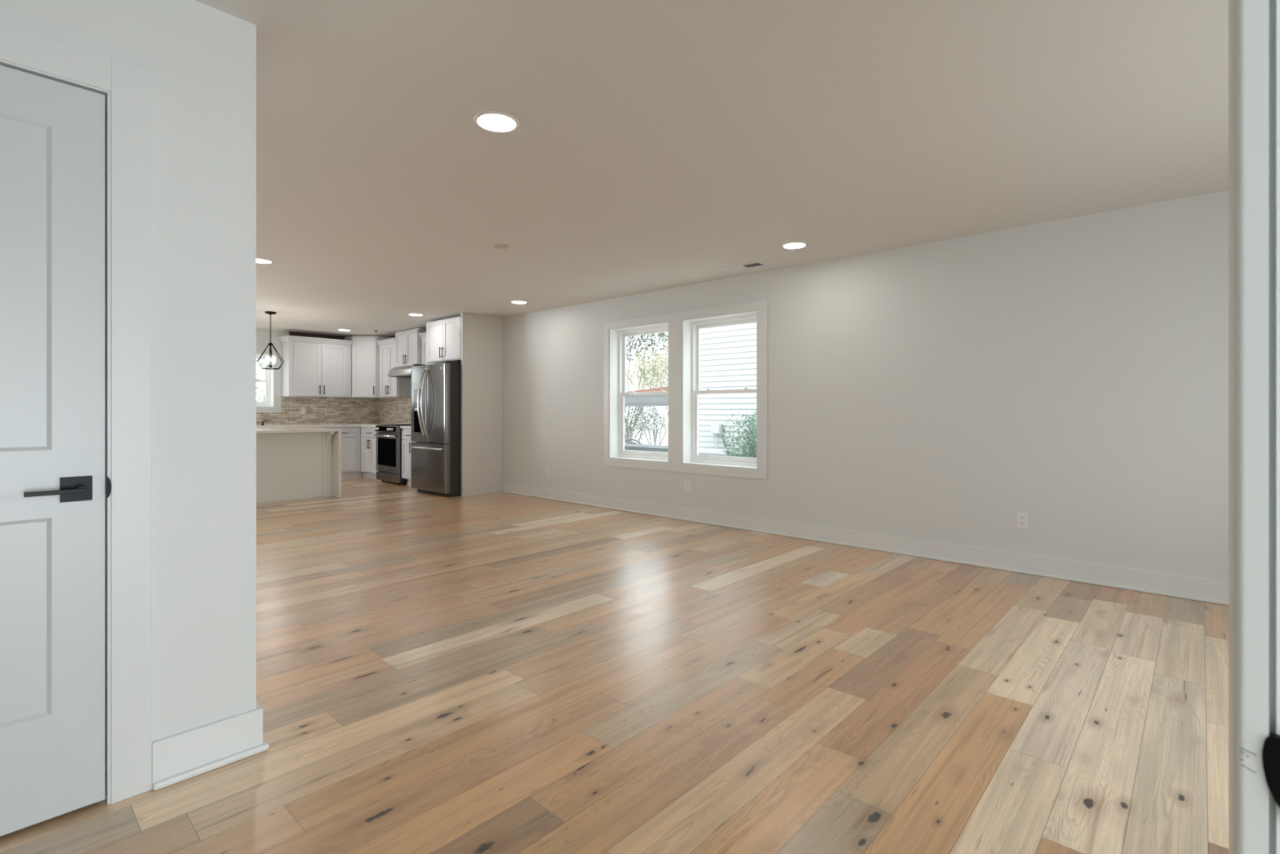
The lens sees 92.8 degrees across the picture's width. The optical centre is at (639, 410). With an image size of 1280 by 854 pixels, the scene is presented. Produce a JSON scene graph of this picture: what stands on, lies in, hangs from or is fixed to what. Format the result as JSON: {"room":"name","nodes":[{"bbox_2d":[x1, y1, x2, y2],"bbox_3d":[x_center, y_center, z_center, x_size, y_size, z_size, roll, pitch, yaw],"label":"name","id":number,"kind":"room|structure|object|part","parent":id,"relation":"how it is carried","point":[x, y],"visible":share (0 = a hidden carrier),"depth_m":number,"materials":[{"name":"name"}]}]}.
{"room":"empty living room","nodes":[
{"label":"empty living room","id":0,"kind":"room"},
{"bbox_2d":[0,0,256,741],"bbox_3d":[-2.371,-0.075,1.455,0.800,2.430,2.333,0,0,43],"label":"wall","id":1,"kind":"structure","parent":0,"point":[201,58],"depth_m":1.92,"materials":[{"name":"white paint"}]},
{"bbox_2d":[0,65,105,835],"bbox_3d":[-1.742,0.107,1.530,0.092,2.034,0.607,0,0,43],"label":"door","id":2,"kind":"structure","parent":1,"relation":"in","point":[52,133],"depth_m":1.68,"materials":[{"name":"grey paint"}]},
{"bbox_3d":[-1.591,0.222,1.663,0.050,0.034,0.129,0,0,43],"label":"lever","id":3,"kind":"part","parent":2,"relation":"part of","materials":[{"name":"black metal"}]},
{"bbox_3d":[-1.585,0.222,1.713,0.008,0.069,0.067,0,0,43],"label":"handle","id":4,"kind":"part","parent":2,"relation":"part of","materials":[{"name":"black metal"}]},
{"bbox_2d":[0,23,151,804],"bbox_3d":[-1.785,0.062,1.571,0.126,2.155,0.815,0,0,43],"label":"trim","id":5,"kind":"structure","parent":1,"relation":"attached to","point":[126,89],"depth_m":1.79,"materials":[{"name":"white paint"}]},
{"bbox_3d":[-1.532,0.222,1.758,0.007,0.062,0.010,0,0,43],"label":"strike plate","id":6,"kind":"part","parent":5,"relation":"part of","materials":[{"name":"black metal"}]},
{"bbox_2d":[151,702,269,790],"bbox_3d":[-1.653,1.070,2.212,0.832,0.140,0.310,0,0,43],"label":"baseboard","id":7,"kind":"structure","parent":1,"relation":"attached to","point":[182,756],"depth_m":1.93,"materials":[{"name":"white paint"}]},
{"bbox_2d":[256,328,376,471],"bbox_3d":[-7.155,0.025,8.662,0.200,2.630,6.865,0,0,43],"label":"wall","id":8,"kind":"structure","parent":0,"point":[263,338],"depth_m":9.84,"materials":[{"name":"white paint"}]},
{"bbox_2d":[256,353,273,407],"bbox_3d":[-6.271,-0.474,9.613,0.194,0.848,0.823,0,0,43],"label":"window","id":9,"kind":"structure","parent":8,"relation":"in","point":[268,374],"depth_m":9.90,"materials":[{"name":"white plastic"}]},
{"bbox_3d":[-6.331,-0.657,9.668,0.024,0.406,0.747,0,0,43],"label":"sash","id":10,"kind":"part","parent":9,"relation":"part of","materials":[{"name":"white plastic"}]},
{"bbox_3d":[-6.309,-0.288,9.648,0.026,0.400,0.747,0,0,43],"label":"sash","id":11,"kind":"part","parent":9,"relation":"part of","materials":[{"name":"white plastic"}]},
{"bbox_2d":[256,346,281,412],"bbox_3d":[-6.197,-0.489,9.547,0.012,1.058,1.045,0,0,43],"label":"trim","id":12,"kind":"structure","parent":8,"relation":"attached to","point":[260,349],"depth_m":9.87,"materials":[{"name":"white paint"}]},
{"bbox_2d":[278,335,352,397],"bbox_3d":[-5.389,-0.703,10.145,0.383,0.965,1.025,0,0,43],"label":"upper cabinet","id":13,"kind":"object","parent":8,"relation":"attached to","point":[312,366],"visible":1,"depth_m":9.99,"materials":[{"name":"white paint"}]},
{"bbox_3d":[-5.404,-0.663,9.915,0.019,0.863,0.408,0,0,43],"label":"door","id":14,"kind":"part","parent":13,"relation":"part of","materials":[{"name":"white paint"}]},
{"bbox_3d":[-5.387,-1.145,10.143,0.378,0.080,1.025,0,0,43],"label":"crown moulding","id":15,"kind":"part","parent":13,"relation":"part of","materials":[{"name":"white paint"}]},
{"bbox_3d":[-5.126,-0.663,10.218,0.019,0.863,0.406,0,0,43],"label":"door","id":16,"kind":"part","parent":13,"relation":"part of","materials":[{"name":"white paint"}]},
{"bbox_2d":[256,396,378,425],"bbox_3d":[-5.694,0.009,10.095,0.010,0.455,2.753,0,0,43],"label":"backsplash","id":17,"kind":"structure","parent":8,"relation":"attached to","point":[317,410],"depth_m":10.40,"materials":[{"name":"tile"}]},
{"bbox_2d":[301,407,305,413],"bbox_3d":[-5.618,0.010,10.165,0.007,0.116,0.072,0,0,43],"label":"wall outlet","id":18,"kind":"object","parent":17,"relation":"attached to","point":[303,409],"visible":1,"depth_m":10.16,"materials":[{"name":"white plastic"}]},
{"bbox_2d":[344,335,394,398],"bbox_3d":[-4.736,-0.748,10.677,0.630,1.055,0.618,0,0,43],"label":"upper cabinet","id":19,"kind":"object","parent":8,"relation":"attached to","point":[364,348],"visible":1,"depth_m":10.45,"materials":[{"name":"white paint"}]},
{"bbox_3d":[-4.722,-0.739,10.445,0.390,1.013,0.019,0,0,-4],"label":"door","id":20,"kind":"part","parent":19,"relation":"part of","materials":[{"name":"white paint"}]},
{"bbox_2d":[0,477,1228,853],"bbox_3d":[-3.295,1.140,3.641,13.080,0.001,9.300,0,0,43],"label":"floor","id":21,"kind":"structure","parent":0,"point":[496,673],"depth_m":2.37,"materials":[{"name":"brown wood"}]},
{"bbox_2d":[256,427,341,502],"bbox_3d":[-5.024,0.693,7.508,0.990,0.894,2.212,0,0,43],"label":"kitchen island","id":22,"kind":"object","parent":21,"relation":"on","point":[292,463],"visible":0.45,"depth_m":7.79,"materials":[{"name":"white paint"}]},
{"bbox_2d":[256,427,341,433],"bbox_3d":[-5.015,0.262,7.500,0.965,0.032,2.212,0,0,43],"label":"island countertop","id":23,"kind":"structure","parent":22,"relation":"on","point":[277,429],"depth_m":7.72,"materials":[{"name":"white stone"}]},
{"bbox_3d":[-4.280,0.709,8.299,0.965,0.862,0.040,0,0,43],"label":"waterfall panel","id":24,"kind":"part","parent":22,"relation":"part of","materials":[{"name":"white wood"}]},
{"bbox_2d":[301,426,326,427],"bbox_3d":[-5.457,0.706,9.847,0.656,0.868,0.546,0,0,43],"label":"base cabinet","id":25,"kind":"object","parent":21,"relation":"on","point":[301,427],"visible":0.02,"depth_m":9.72,"materials":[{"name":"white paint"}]},
{"bbox_2d":[326,426,362,479],"bbox_3d":[-5.068,0.706,10.270,0.656,0.868,0.598,0,0,43],"label":"base cabinet","id":26,"kind":"object","parent":21,"relation":"on","point":[350,435],"visible":0.5,"depth_m":10.14,"materials":[{"name":"white paint"}]},
{"bbox_3d":[-4.900,0.378,10.035,0.019,0.125,0.430,0,0,43],"label":"drawer","id":27,"kind":"part","parent":26,"relation":"part of","materials":[{"name":"white paint"}]},
{"bbox_3d":[-4.900,0.728,10.035,0.019,0.551,0.430,0,0,43],"label":"door","id":28,"kind":"part","parent":26,"relation":"part of","materials":[{"name":"white paint"}]},
{"bbox_2d":[360,426,382,480],"bbox_3d":[-4.288,0.706,10.236,0.790,0.868,0.646,0,0,43],"label":"base cabinet","id":29,"kind":"object","parent":21,"relation":"on","point":[368,441],"visible":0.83,"depth_m":10.04,"materials":[{"name":"white paint"}]},
{"bbox_2d":[256,422,408,428],"bbox_3d":[-5.199,0.255,9.647,1.342,0.033,2.763,0,0,43],"label":"countertop","id":30,"kind":"structure","parent":29,"relation":"on","point":[370,424],"depth_m":9.79,"materials":[{"name":"white stone"}]},
{"bbox_3d":[-4.518,0.736,10.070,0.289,0.568,0.019,0,0,43],"label":"door","id":31,"kind":"part","parent":29,"relation":"part of","materials":[{"name":"white paint"}]},
{"bbox_3d":[-4.411,0.378,9.971,0.582,0.125,0.019,0,0,43],"label":"drawer","id":32,"kind":"part","parent":29,"relation":"part of","materials":[{"name":"white paint"}]},
{"bbox_3d":[-4.303,0.736,9.872,0.289,0.568,0.019,0,0,43],"label":"door","id":33,"kind":"part","parent":29,"relation":"part of","materials":[{"name":"white paint"}]},
{"bbox_2d":[373,424,411,484],"bbox_3d":[-3.736,0.688,9.678,0.758,0.905,0.699,0,0,43],"label":"range","id":34,"kind":"object","parent":21,"relation":"on","point":[388,437],"visible":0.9,"depth_m":9.41,"materials":[{"name":"grey metal"}]},
{"bbox_3d":[-3.952,0.398,9.444,0.668,0.028,0.057,0,0,43],"label":"oven handle","id":35,"kind":"part","parent":34,"relation":"part of","materials":[{"name":"silver metal"}]},
{"bbox_3d":[-3.952,0.292,9.465,0.668,0.072,0.014,0,0,43],"label":"display glass","id":36,"kind":"part","parent":34,"relation":"part of","materials":[{"name":"black glass"}]},
{"bbox_3d":[-3.926,0.293,9.472,0.758,0.113,0.059,0,0,43],"label":"control panel","id":37,"kind":"part","parent":34,"relation":"part of","materials":[{"name":"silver metal"}]},
{"bbox_3d":[-3.919,0.660,9.479,0.758,0.610,0.039,0,0,43],"label":"oven door","id":38,"kind":"part","parent":34,"relation":"part of","materials":[{"name":"black glass"}]},
{"bbox_3d":[-3.918,1.042,9.480,0.754,0.127,0.036,0,0,43],"label":"drawer","id":39,"kind":"part","parent":34,"relation":"part of","materials":[{"name":"silver metal"}]},
{"bbox_2d":[378,424,411,426],"bbox_3d":[-3.700,0.240,9.717,0.758,0.010,0.593,0,0,43],"label":"cooktop","id":40,"kind":"object","parent":34,"relation":"in","point":[379,424],"depth_m":9.65,"materials":[{"name":"black glass"}]},
{"bbox_2d":[401,427,412,485],"bbox_3d":[-3.157,0.706,9.196,0.727,0.868,0.646,0,0,43],"label":"base cabinet","id":41,"kind":"object","parent":21,"relation":"on","point":[406,441],"visible":0.3,"depth_m":9.14,"materials":[{"name":"white paint"}]},
{"bbox_2d":[400,425,411,428],"bbox_3d":[-3.148,0.255,9.208,0.728,0.033,0.633,0,0,43],"label":"countertop","id":42,"kind":"structure","parent":41,"relation":"on","point":[404,426],"depth_m":9.11,"materials":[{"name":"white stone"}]},
{"bbox_3d":[-3.473,0.378,9.109,0.340,0.125,0.019,0,0,43],"label":"drawer","id":43,"kind":"part","parent":41,"relation":"part of","materials":[{"name":"white paint"}]},
{"bbox_3d":[-3.473,0.736,9.109,0.340,0.568,0.019,0,0,43],"label":"door","id":44,"kind":"part","parent":41,"relation":"part of","materials":[{"name":"white paint"}]},
{"bbox_2d":[410,360,461,497],"bbox_3d":[-2.658,0.247,8.460,0.939,1.785,0.864,0,0,43],"label":"refrigerator","id":45,"kind":"object","parent":21,"relation":"on","point":[436,388],"visible":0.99,"depth_m":8.07,"materials":[{"name":"grey metal"}]},
{"bbox_3d":[-3.027,-0.087,8.412,0.460,1.045,0.077,0,0,43],"label":"door","id":46,"kind":"part","parent":45,"relation":"part of","materials":[{"name":"silver metal"}]},
{"bbox_3d":[-2.948,-0.095,8.221,0.024,0.918,0.120,0,0,43],"label":"handle","id":47,"kind":"part","parent":45,"relation":"part of","materials":[{"name":"silver metal"}]},
{"bbox_3d":[-2.882,-0.095,8.160,0.024,0.918,0.120,0,0,43],"label":"handle","id":48,"kind":"part","parent":45,"relation":"part of","materials":[{"name":"silver metal"}]},
{"bbox_3d":[-2.893,0.512,8.204,0.825,0.026,0.069,0,0,43],"label":"handle","id":49,"kind":"part","parent":45,"relation":"part of","materials":[{"name":"silver metal"}]},
{"bbox_3d":[-2.850,0.766,8.250,0.939,0.637,0.077,0,0,43],"label":"freezer drawer","id":50,"kind":"part","parent":45,"relation":"part of","materials":[{"name":"silver metal"}]},
{"bbox_3d":[-2.680,-0.087,8.093,0.475,1.045,0.077,0,0,43],"label":"door","id":51,"kind":"part","parent":45,"relation":"part of","materials":[{"name":"silver metal"}]},
{"bbox_3d":[-2.594,1.117,8.529,0.899,0.045,0.635,0,0,43],"label":"kick plate","id":52,"kind":"part","parent":45,"relation":"part of","materials":[{"name":"grey metal"}]},
{"bbox_2d":[460,312,502,496],"bbox_3d":[-2.145,-0.074,8.286,0.045,2.429,0.632,0,0,43],"label":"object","id":53,"kind":"object","parent":21,"relation":"on","point":[482,335],"visible":1,"depth_m":8.26,"materials":[{"name":"white paint"}]},
{"bbox_2d":[195,0,1228,337],"bbox_3d":[-2.513,-1.360,4.529,12.630,0.160,7.065,0,0,43],"label":"ceiling","id":54,"kind":"structure","parent":0,"point":[656,144],"depth_m":2.87,"materials":[{"name":"white paint"}]},
{"bbox_2d":[256,257,273,263],"bbox_3d":[-3.280,-1.286,5.259,0.198,0.006,0.198,0,0,43],"label":"recessed light","id":55,"kind":"object","parent":54,"relation":"in","point":[260,260],"visible":0.59,"depth_m":5.28,"materials":[{"name":"white plastic"}]},
{"bbox_2d":[257,311,284,369],"bbox_3d":[-4.858,-0.915,8.013,0.333,0.750,0.318,0,0,43],"label":"pendant light","id":56,"kind":"object","parent":54,"relation":"hanging from","point":[273,360],"visible":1,"depth_m":8.01,"materials":[{"name":"black metal"}]},
{"bbox_3d":[-4.858,-1.061,8.013,0.017,0.381,0.017,0,0,-2],"label":"chain","id":57,"kind":"part","parent":56,"relation":"part of","materials":[{"name":"black metal"}]},
{"bbox_2d":[265,347,275,367],"bbox_3d":[-4.858,-0.705,8.013,0.100,0.290,0.101,0,0,43],"label":"bulb","id":58,"kind":"object","parent":56,"relation":"on","point":[267,359],"depth_m":8.00,"materials":[{"name":"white glass"}]},
{"bbox_2d":[337,328,351,331],"bbox_3d":[-4.764,-1.286,9.815,0.198,0.006,0.198,0,0,43],"label":"recessed light","id":59,"kind":"object","parent":54,"relation":"in","point":[344,330],"visible":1,"depth_m":9.81,"materials":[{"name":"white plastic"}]},
{"bbox_2d":[408,313,422,315],"bbox_3d":[-3.029,-1.286,8.229,0.198,0.006,0.198,0,0,43],"label":"recessed light","id":60,"kind":"object","parent":54,"relation":"in","point":[411,314],"visible":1,"depth_m":8.22,"materials":[{"name":"white plastic"}]},
{"bbox_2d":[474,111,519,133],"bbox_3d":[-0.642,-1.286,2.730,0.198,0.006,0.198,0,0,43],"label":"recessed light","id":61,"kind":"object","parent":54,"relation":"in","point":[491,121],"visible":1,"depth_m":2.72,"materials":[{"name":"white plastic"}]},
{"bbox_2d":[511,300,527,303],"bbox_3d":[-1.444,-1.286,7.279,0.198,0.006,0.198,0,0,43],"label":"recessed light","id":62,"kind":"object","parent":54,"relation":"in","point":[513,301],"visible":1,"depth_m":7.28,"materials":[{"name":"white plastic"}]},
{"bbox_2d":[721,261,768,271],"bbox_3d":[0.935,-1.286,5.464,0.400,0.008,0.150,0,0,43],"label":"ceiling vent","id":63,"kind":"object","parent":54,"relation":"in","point":[757,264],"visible":1,"depth_m":5.45,"materials":[{"name":"white plastic"}]},
{"bbox_2d":[781,241,807,248],"bbox_3d":[1.208,-1.286,4.771,0.198,0.006,0.198,0,0,43],"label":"recessed light","id":64,"kind":"object","parent":54,"relation":"in","point":[795,245],"visible":1,"depth_m":4.76,"materials":[{"name":"white plastic"}]},
{"bbox_2d":[380,190,1228,581],"bbox_3d":[-0.184,0.025,7.061,12.630,2.630,0.215,0,0,43],"label":"wall","id":65,"kind":"structure","parent":0,"point":[1070,374],"depth_m":4.48,"materials":[{"name":"white paint"}]},
{"bbox_2d":[288,331,395,339],"bbox_3d":[-4.223,-1.242,9.612,2.830,0.094,1.494,0,0,43],"label":"trim","id":66,"kind":"structure","parent":65,"relation":"attached to","point":[296,334],"depth_m":10.33,"materials":[{"name":"brown wood"}]},
{"bbox_2d":[375,337,411,397],"bbox_3d":[-4.146,-0.703,10.320,0.705,0.965,0.346,0,0,43],"label":"upper cabinet","id":67,"kind":"object","parent":65,"relation":"attached to","point":[388,386],"visible":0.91,"depth_m":10.18,"materials":[{"name":"white paint"}]},
{"bbox_3d":[-4.309,-0.663,10.299,0.295,0.863,0.019,0,0,43],"label":"door","id":68,"kind":"part","parent":67,"relation":"part of","materials":[{"name":"white paint"}]},
{"bbox_3d":[-4.245,-1.145,10.213,0.705,0.080,0.055,0,0,43],"label":"crown moulding","id":69,"kind":"part","parent":67,"relation":"part of","materials":[{"name":"white paint"}]},
{"bbox_3d":[-4.090,-0.663,10.098,0.291,0.863,0.019,0,0,43],"label":"door","id":70,"kind":"part","parent":67,"relation":"part of","materials":[{"name":"white paint"}]},
{"bbox_2d":[378,397,411,424],"bbox_3d":[-3.711,0.009,10.150,2.832,0.455,0.010,0,0,43],"label":"backsplash","id":71,"kind":"structure","parent":65,"relation":"attached to","point":[391,410],"depth_m":10.66,"materials":[{"name":"tile"}]},
{"bbox_2d":[395,328,426,367],"bbox_3d":[-3.616,-0.987,9.807,0.760,0.577,0.384,0,0,43],"label":"upper cabinet","id":72,"kind":"object","parent":65,"relation":"attached to","point":[408,342],"visible":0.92,"depth_m":9.65,"materials":[{"name":"white paint"}]},
{"bbox_2d":[387,365,413,377],"bbox_3d":[-3.648,-0.615,9.772,0.756,0.162,0.457,0,0,43],"label":"range hood","id":73,"kind":"object","parent":72,"relation":"attached to","point":[400,371],"visible":0.47,"depth_m":9.64,"materials":[{"name":"silver metal"}]},
{"bbox_3d":[-3.852,-0.980,9.824,0.366,0.540,0.019,0,0,43],"label":"door","id":74,"kind":"part","parent":72,"relation":"part of","materials":[{"name":"white paint"}]},
{"bbox_3d":[-3.579,-0.980,9.574,0.366,0.540,0.019,0,0,43],"label":"door","id":75,"kind":"part","parent":72,"relation":"part of","materials":[{"name":"white paint"}]},
{"bbox_2d":[417,332,435,364],"bbox_3d":[-3.053,-0.703,9.315,0.725,0.965,0.346,0,0,43],"label":"upper cabinet","id":76,"kind":"object","parent":65,"relation":"attached to","point":[423,335],"visible":0.07,"depth_m":9.39,"materials":[{"name":"white paint"}]},
{"bbox_3d":[-3.152,-1.145,9.208,0.725,0.080,0.055,0,0,43],"label":"crown moulding","id":77,"kind":"part","parent":76,"relation":"part of","materials":[{"name":"white paint"}]},
{"bbox_3d":[-3.247,-0.663,9.322,0.320,0.863,0.019,0,0,43],"label":"door","id":78,"kind":"part","parent":76,"relation":"part of","materials":[{"name":"white paint"}]},
{"bbox_2d":[426,315,461,364],"bbox_3d":[-2.526,-0.968,8.628,0.972,0.585,0.644,0,0,43],"label":"upper cabinet","id":79,"kind":"object","parent":65,"relation":"attached to","point":[443,336],"visible":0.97,"depth_m":8.41,"materials":[{"name":"white paint"}]},
{"bbox_3d":[-2.887,-0.968,8.584,0.458,0.555,0.019,0,0,43],"label":"door","id":80,"kind":"part","parent":79,"relation":"part of","materials":[{"name":"white paint"}]},
{"bbox_3d":[-2.553,-0.968,8.277,0.443,0.555,0.019,0,0,43],"label":"door","id":81,"kind":"part","parent":79,"relation":"part of","materials":[{"name":"white paint"}]},
{"bbox_2d":[546,465,549,475],"bbox_3d":[-1.187,0.774,7.832,0.072,0.116,0.007,0,0,43],"label":"wall outlet","id":82,"kind":"object","parent":65,"relation":"attached to","point":[547,467],"visible":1,"depth_m":7.83,"materials":[{"name":"white plastic"}]},
{"bbox_2d":[609,321,668,462],"bbox_3d":[0.044,-0.191,6.841,0.893,1.488,0.209,0,0,43],"label":"window","id":83,"kind":"structure","parent":65,"relation":"in","point":[618,336],"depth_m":7.11,"materials":[{"name":"white plastic"}]},
{"bbox_3d":[0.085,0.155,6.884,0.817,0.720,0.026,0,0,43],"label":"sash","id":84,"kind":"part","parent":83,"relation":"part of","materials":[{"name":"white plastic"}]},
{"bbox_3d":[0.104,-0.534,6.906,0.817,0.726,0.024,0,0,43],"label":"sash","id":85,"kind":"part","parent":83,"relation":"part of","materials":[{"name":"clear glass"}]},
{"bbox_2d":[603,300,767,479],"bbox_3d":[0.378,-0.186,6.389,2.171,1.663,0.012,0,0,43],"label":"trim","id":86,"kind":"structure","parent":65,"relation":"attached to","point":[675,464],"depth_m":6.34,"materials":[{"name":"white paint"}]},
{"bbox_2d":[684,479,689,490],"bbox_3d":[0.487,0.774,6.292,0.072,0.116,0.007,0,0,43],"label":"wall outlet","id":87,"kind":"object","parent":65,"relation":"attached to","point":[686,482],"visible":1,"depth_m":6.29,"materials":[{"name":"white plastic"}]},
{"bbox_2d":[682,311,756,468],"bbox_3d":[0.842,-0.191,6.107,0.896,1.488,0.209,0,0,43],"label":"window","id":88,"kind":"structure","parent":65,"relation":"in","point":[691,390],"depth_m":6.37,"materials":[{"name":"white plastic"}]},
{"bbox_3d":[0.882,0.155,6.151,0.820,0.720,0.026,0,0,43],"label":"sash","id":89,"kind":"part","parent":88,"relation":"part of","materials":[{"name":"glass"}]},
{"bbox_3d":[0.902,-0.534,6.172,0.820,0.726,0.024,0,0,43],"label":"sash","id":90,"kind":"part","parent":88,"relation":"part of","materials":[{"name":"white plastic"}]},
{"bbox_2d":[501,482,1228,605],"bbox_3d":[1.153,1.073,5.664,8.370,0.135,0.030,0,0,43],"label":"baseboard","id":91,"kind":"structure","parent":65,"relation":"attached to","point":[1208,590],"depth_m":4.64,"materials":[{"name":"white paint"}]},
{"bbox_2d":[1016,511,1028,528],"bbox_3d":[2.683,0.772,4.273,0.072,0.116,0.007,0,0,43],"label":"wall outlet","id":92,"kind":"object","parent":65,"relation":"attached to","point":[1022,517],"visible":1,"depth_m":4.27,"materials":[{"name":"white plastic"}]},
{"bbox_2d":[1019,515,1025,519],"bbox_3d":[2.681,0.752,4.272,0.033,0.031,0.003,0,0,43],"label":"receptacle","id":93,"kind":"object","parent":92,"relation":"attached to","point":[1021,517],"depth_m":4.27,"materials":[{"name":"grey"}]},
{"bbox_3d":[0.204,-0.075,-0.839,1.364,2.430,2.440,0,0,43],"label":"wall","id":94,"kind":"structure","parent":0,"visible":0},
{"bbox_2d":[1228,0,1269,853],"bbox_3d":[0.454,0.040,0.456,0.018,2.200,0.093,0,0,43],"label":"trim","id":95,"kind":"structure","parent":94,"relation":"attached to","point":[1248,20],"depth_m":0.42,"materials":[{"name":"white paint"}]},
{"bbox_2d":[1262,0,1279,853],"bbox_3d":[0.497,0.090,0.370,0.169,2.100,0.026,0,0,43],"label":"door","id":96,"kind":"structure","parent":94,"relation":"attached to","point":[1271,748],"depth_m":0.42,"materials":[{"name":"white paint"}]},
{"bbox_3d":[0.442,0.251,0.408,0.035,0.058,0.008,0,0,43],"label":"strike plate","id":97,"kind":"part","parent":96,"relation":"part of","materials":[{"name":"black metal"}]},
{"label":"outside","id":98,"kind":"structure","parent":0,"visible":0},
{"bbox_2d":[624,422,667,426],"bbox_3d":[-0.592,1.690,14.130,100.000,0.100,100.000,0,0,43],"label":"ground","id":99,"kind":"structure","parent":98,"point":[666,424],"depth_m":67.37,"materials":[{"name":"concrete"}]},
{"bbox_2d":[256,359,265,401],"bbox_3d":[-8.693,-0.192,13.152,2.218,3.710,2.877,0,0,43],"label":"tree","id":100,"kind":"object","parent":99,"relation":"on","point":[261,362],"visible":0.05,"depth_m":13.27,"materials":[{"name":"green plant"}]},
{"bbox_2d":[624,438,641,444],"bbox_3d":[-0.282,1.053,9.813,0.708,1.174,0.464,0,0,43],"label":"garden chair","id":101,"kind":"object","parent":99,"relation":"on","point":[629,439],"visible":0.19,"depth_m":9.95,"materials":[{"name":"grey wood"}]},
{"bbox_2d":[624,406,665,444],"bbox_3d":[-0.040,0.613,21.829,1.971,2.082,2.299,0,0,-26],"label":"bush","id":102,"kind":"object","parent":99,"relation":"on","point":[634,407],"visible":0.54,"depth_m":21.80,"materials":[{"name":"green plant"}]},
{"bbox_3d":[-0.176,0.895,21.876,0.873,1.518,0.373,0,0,22],"label":"stem","id":103,"kind":"part","parent":102,"relation":"part of","materials":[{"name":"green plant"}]},
{"bbox_2d":[624,346,667,444],"bbox_3d":[0.439,-0.084,18.027,2.578,3.461,2.141,0,0,10],"label":"tree","id":104,"kind":"object","parent":99,"relation":"on","point":[656,373],"visible":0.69,"depth_m":17.87,"materials":[{"name":"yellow plant"}]},
{"bbox_3d":[0.390,0.193,18.011,1.429,2.906,1.289,0,0,6],"label":"stem","id":105,"kind":"part","parent":104,"relation":"part of","materials":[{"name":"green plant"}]},
{"bbox_2d":[624,332,667,443],"bbox_3d":[0.346,-1.216,25.529,4.898,5.746,2.593,0,0,43],"label":"tree","id":106,"kind":"object","parent":99,"relation":"on","point":[661,335],"visible":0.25,"depth_m":25.62,"materials":[{"name":"green plant"}]},
{"bbox_2d":[624,386,667,406],"bbox_3d":[1.184,0.390,15.322,3.600,2.500,3.040,0,0,43],"label":"shed","id":107,"kind":"object","parent":99,"relation":"on","point":[633,400],"visible":0.06,"depth_m":14.22,"materials":[{"name":"grey"}]},
{"bbox_2d":[624,426,667,445],"bbox_3d":[1.421,1.175,25.184,12.000,0.930,0.060,0,0,43],"label":"fence","id":108,"kind":"object","parent":99,"relation":"on","point":[664,442],"visible":0.05,"depth_m":26.05,"materials":[{"name":"white"}]},
{"bbox_3d":[1.411,0.750,25.173,12.000,0.080,0.030,0,0,43],"label":"rail","id":109,"kind":"part","parent":108,"relation":"part of","materials":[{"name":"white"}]},
{"bbox_2d":[624,443,667,452],"bbox_3d":[0.106,1.070,8.529,1.250,1.140,0.500,0,0,43],"label":"storage bench","id":110,"kind":"object","parent":99,"relation":"on","point":[660,448],"visible":0.05,"depth_m":8.30,"materials":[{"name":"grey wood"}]},
{"bbox_2d":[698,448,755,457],"bbox_3d":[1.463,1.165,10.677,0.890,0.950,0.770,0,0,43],"label":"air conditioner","id":111,"kind":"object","parent":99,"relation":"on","point":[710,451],"visible":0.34,"depth_m":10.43,"materials":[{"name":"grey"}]},
{"bbox_2d":[698,322,756,450],"bbox_3d":[7.949,-1.480,9.649,13.520,6.240,6.035,0,0,43],"label":"neighbor house","id":112,"kind":"structure","parent":99,"relation":"on","point":[728,353],"depth_m":11.39,"materials":[{"name":"grey"}]},
{"bbox_2d":[711,423,721,448],"bbox_3d":[1.435,0.900,11.451,0.190,1.280,0.110,0,0,43],"label":"utility box","id":113,"kind":"object","parent":112,"relation":"attached to","point":[716,428],"visible":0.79,"depth_m":11.41,"materials":[{"name":"grey"}]},
{"bbox_2d":[720,408,756,457],"bbox_3d":[2.129,0.726,9.289,1.739,1.843,1.624,0,0,33],"label":"shrub","id":114,"kind":"object","parent":99,"relation":"on","point":[753,445],"visible":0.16,"depth_m":9.22,"materials":[{"name":"green plant"}]}
]}

